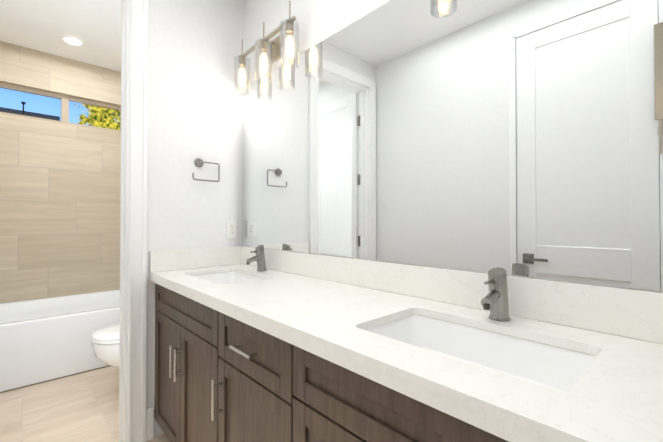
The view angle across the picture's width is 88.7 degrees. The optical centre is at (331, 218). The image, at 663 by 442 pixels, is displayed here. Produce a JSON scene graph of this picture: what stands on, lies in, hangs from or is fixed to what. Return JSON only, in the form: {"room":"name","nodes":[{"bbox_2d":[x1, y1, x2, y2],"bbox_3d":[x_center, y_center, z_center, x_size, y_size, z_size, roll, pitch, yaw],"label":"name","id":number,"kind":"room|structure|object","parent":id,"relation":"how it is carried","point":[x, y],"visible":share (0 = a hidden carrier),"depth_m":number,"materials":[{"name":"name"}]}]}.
{"room":"bathroom","nodes":[
{"label":"bathroom","id":0,"kind":"room"},
{"bbox_2d":[0,41,120,302],"bbox_3d":[-2.727,-0.239,3.452,1.720,3.050,0.250,0,-1,-43],"label":"wall","id":1,"kind":"structure","parent":0,"point":[59,209],"depth_m":3.32,"materials":[{"name":"tile"}]},
{"bbox_2d":[0,83,120,131],"bbox_3d":[-2.696,-1.084,3.427,1.220,0.300,0.060,0,-1,-43],"label":"window","id":2,"kind":"structure","parent":1,"relation":"in","point":[65,99],"depth_m":3.40,"materials":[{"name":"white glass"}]},
{"bbox_2d":[0,0,120,71],"bbox_3d":[-2.033,-1.676,2.718,2.120,0.150,2.590,0,-1,-43],"label":"ceiling","id":3,"kind":"structure","parent":0,"point":[46,25],"depth_m":2.84,"materials":[{"name":"paint"}]},
{"bbox_2d":[61,35,84,45],"bbox_3d":[-2.322,-1.591,3.042,0.170,0.012,0.170,0,-1,-43],"label":"recessed light","id":4,"kind":"object","parent":3,"relation":"in","point":[72,40],"visible":0.92,"depth_m":3.03,"materials":[{"name":"paint"}]},
{"bbox_2d":[0,366,169,441],"bbox_3d":[-0.979,1.249,1.554,2.120,0.060,5.690,0,-1,-43],"label":"floor","id":5,"kind":"structure","parent":0,"point":[82,407],"depth_m":2.16,"materials":[{"name":"tile"}]},
{"bbox_2d":[0,289,119,392],"bbox_3d":[-2.322,0.997,3.004,1.516,0.470,0.937,0,-1,-43],"label":"bathtub","id":6,"kind":"object","parent":5,"relation":"on","point":[43,340],"visible":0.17,"depth_m":2.63,"materials":[{"name":"ceramic"}]},
{"bbox_2d":[91,323,119,367],"bbox_3d":[-1.336,0.817,2.516,0.736,0.822,0.450,0,-1,-43],"label":"toilet","id":7,"kind":"object","parent":5,"relation":"on","point":[105,343],"visible":0.21,"depth_m":2.23,"materials":[{"name":"ceramic"}]},
{"bbox_2d":[154,283,205,441],"bbox_3d":[-0.496,0.783,1.757,0.538,0.876,0.872,0,-1,-43],"label":"base cabinet","id":8,"kind":"object","parent":5,"relation":"on","point":[180,321],"depth_m":1.59,"materials":[{"name":"brown wood"}]},
{"bbox_2d":[149,246,662,441],"bbox_3d":[0.048,0.258,1.155,0.566,0.163,2.502,0,-1,-43],"label":"countertop","id":9,"kind":"structure","parent":8,"relation":"on","point":[332,309],"depth_m":0.86,"materials":[{"name":"stone"}]},
{"bbox_2d":[191,271,263,283],"bbox_3d":[-0.550,0.390,1.783,0.356,0.135,0.546,0,-1,-43],"label":"sink","id":10,"kind":"object","parent":9,"relation":"in","point":[229,277],"visible":0.06,"depth_m":2.00,"materials":[{"name":"ceramic"}]},
{"bbox_2d":[246,245,266,270],"bbox_3d":[-0.420,0.225,1.905,0.124,0.147,0.057,0,-1,-43],"label":"faucet","id":11,"kind":"object","parent":9,"relation":"on","point":[259,258],"visible":1,"depth_m":1.90,"materials":[{"name":"silver metal"}]},
{"bbox_2d":[366,315,595,390],"bbox_3d":[0.331,0.381,0.834,0.356,0.135,0.546,0,-1,-43],"label":"sink","id":12,"kind":"object","parent":9,"relation":"in","point":[552,367],"visible":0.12,"depth_m":0.92,"materials":[{"name":"ceramic"}]},
{"bbox_2d":[481,267,510,320],"bbox_3d":[0.460,0.216,0.955,0.124,0.147,0.057,0,-1,-43],"label":"faucet","id":13,"kind":"object","parent":9,"relation":"on","point":[494,300],"visible":1,"depth_m":0.95,"materials":[{"name":"silver metal"}]},
{"bbox_2d":[206,306,273,441],"bbox_3d":[-0.076,0.778,1.305,0.538,0.876,0.596,0,-1,-43],"label":"base cabinet","id":14,"kind":"object","parent":5,"relation":"on","point":[220,377],"depth_m":1.19,"materials":[{"name":"brown wood"}]},
{"bbox_2d":[274,337,508,441],"bbox_3d":[0.347,0.774,0.848,0.538,0.876,0.883,0,-1,-43],"label":"base cabinet","id":15,"kind":"object","parent":5,"relation":"on","point":[317,399],"depth_m":0.80,"materials":[{"name":"brown wood"}]},
{"bbox_2d":[146,0,242,436],"bbox_3d":[-1.193,-0.254,1.799,1.520,3.050,0.120,0,-1,-43],"label":"wall","id":16,"kind":"structure","parent":0,"point":[194,99],"depth_m":2.04,"materials":[{"name":"paint"}]},
{"bbox_2d":[113,0,147,441],"bbox_3d":[-1.356,-0.043,1.642,0.800,2.525,0.162,0,-1,-43],"label":"door frame","id":17,"kind":"structure","parent":16,"relation":"attached to","point":[133,226],"depth_m":1.83,"materials":[{"name":"paint"}]},
{"bbox_2d":[146,407,153,430],"bbox_3d":[-0.897,1.139,2.154,0.584,0.170,0.015,0,-1,-43],"label":"baseboard","id":18,"kind":"structure","parent":16,"relation":"attached to","point":[149,423],"depth_m":1.87,"materials":[{"name":"paint"}]},
{"bbox_2d":[192,158,219,181],"bbox_3d":[-0.773,-0.294,2.076,0.168,0.139,0.042,0,-1,-43],"label":"towel ring","id":19,"kind":"object","parent":16,"relation":"attached to","point":[198,162],"visible":0.94,"depth_m":2.06,"materials":[{"name":"silver metal"}]},
{"bbox_2d":[226,221,236,238],"bbox_3d":[-0.650,0.075,2.211,0.072,0.116,0.010,0,-1,-43],"label":"electrical outlet plate","id":20,"kind":"object","parent":16,"relation":"attached to","point":[231,229],"visible":1,"depth_m":2.21,"materials":[{"name":"plastic"}]},
{"bbox_2d":[243,0,658,291],"bbox_3d":[0.042,-0.255,1.673,0.120,3.050,4.255,0,-1,-43],"label":"wall","id":21,"kind":"structure","parent":0,"point":[318,21],"depth_m":1.80,"materials":[{"name":"paint"}]},
{"bbox_2d":[234,1,298,95],"bbox_3d":[-0.370,-0.945,1.935,0.134,0.331,0.596,0,-1,-43],"label":"sconce","id":22,"kind":"object","parent":21,"relation":"attached to","point":[276,46],"visible":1,"depth_m":1.90,"materials":[{"name":"glass"}]},
{"bbox_2d":[242,0,662,291],"bbox_3d":[0.252,-0.351,1.352,0.006,1.055,2.496,0,-1,-43],"label":"vanity mirror","id":23,"kind":"object","parent":21,"relation":"attached to","point":[523,138],"visible":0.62,"depth_m":1.11,"materials":[{"name":"silver glass"}]},
{"label":"outside","id":24,"kind":"structure","parent":0,"visible":0},
{"bbox_2d":[0,88,120,130],"bbox_3d":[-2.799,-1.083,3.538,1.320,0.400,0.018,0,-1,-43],"label":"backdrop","id":25,"kind":"structure","parent":24,"point":[32,105],"depth_m":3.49,"materials":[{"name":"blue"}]}
]}

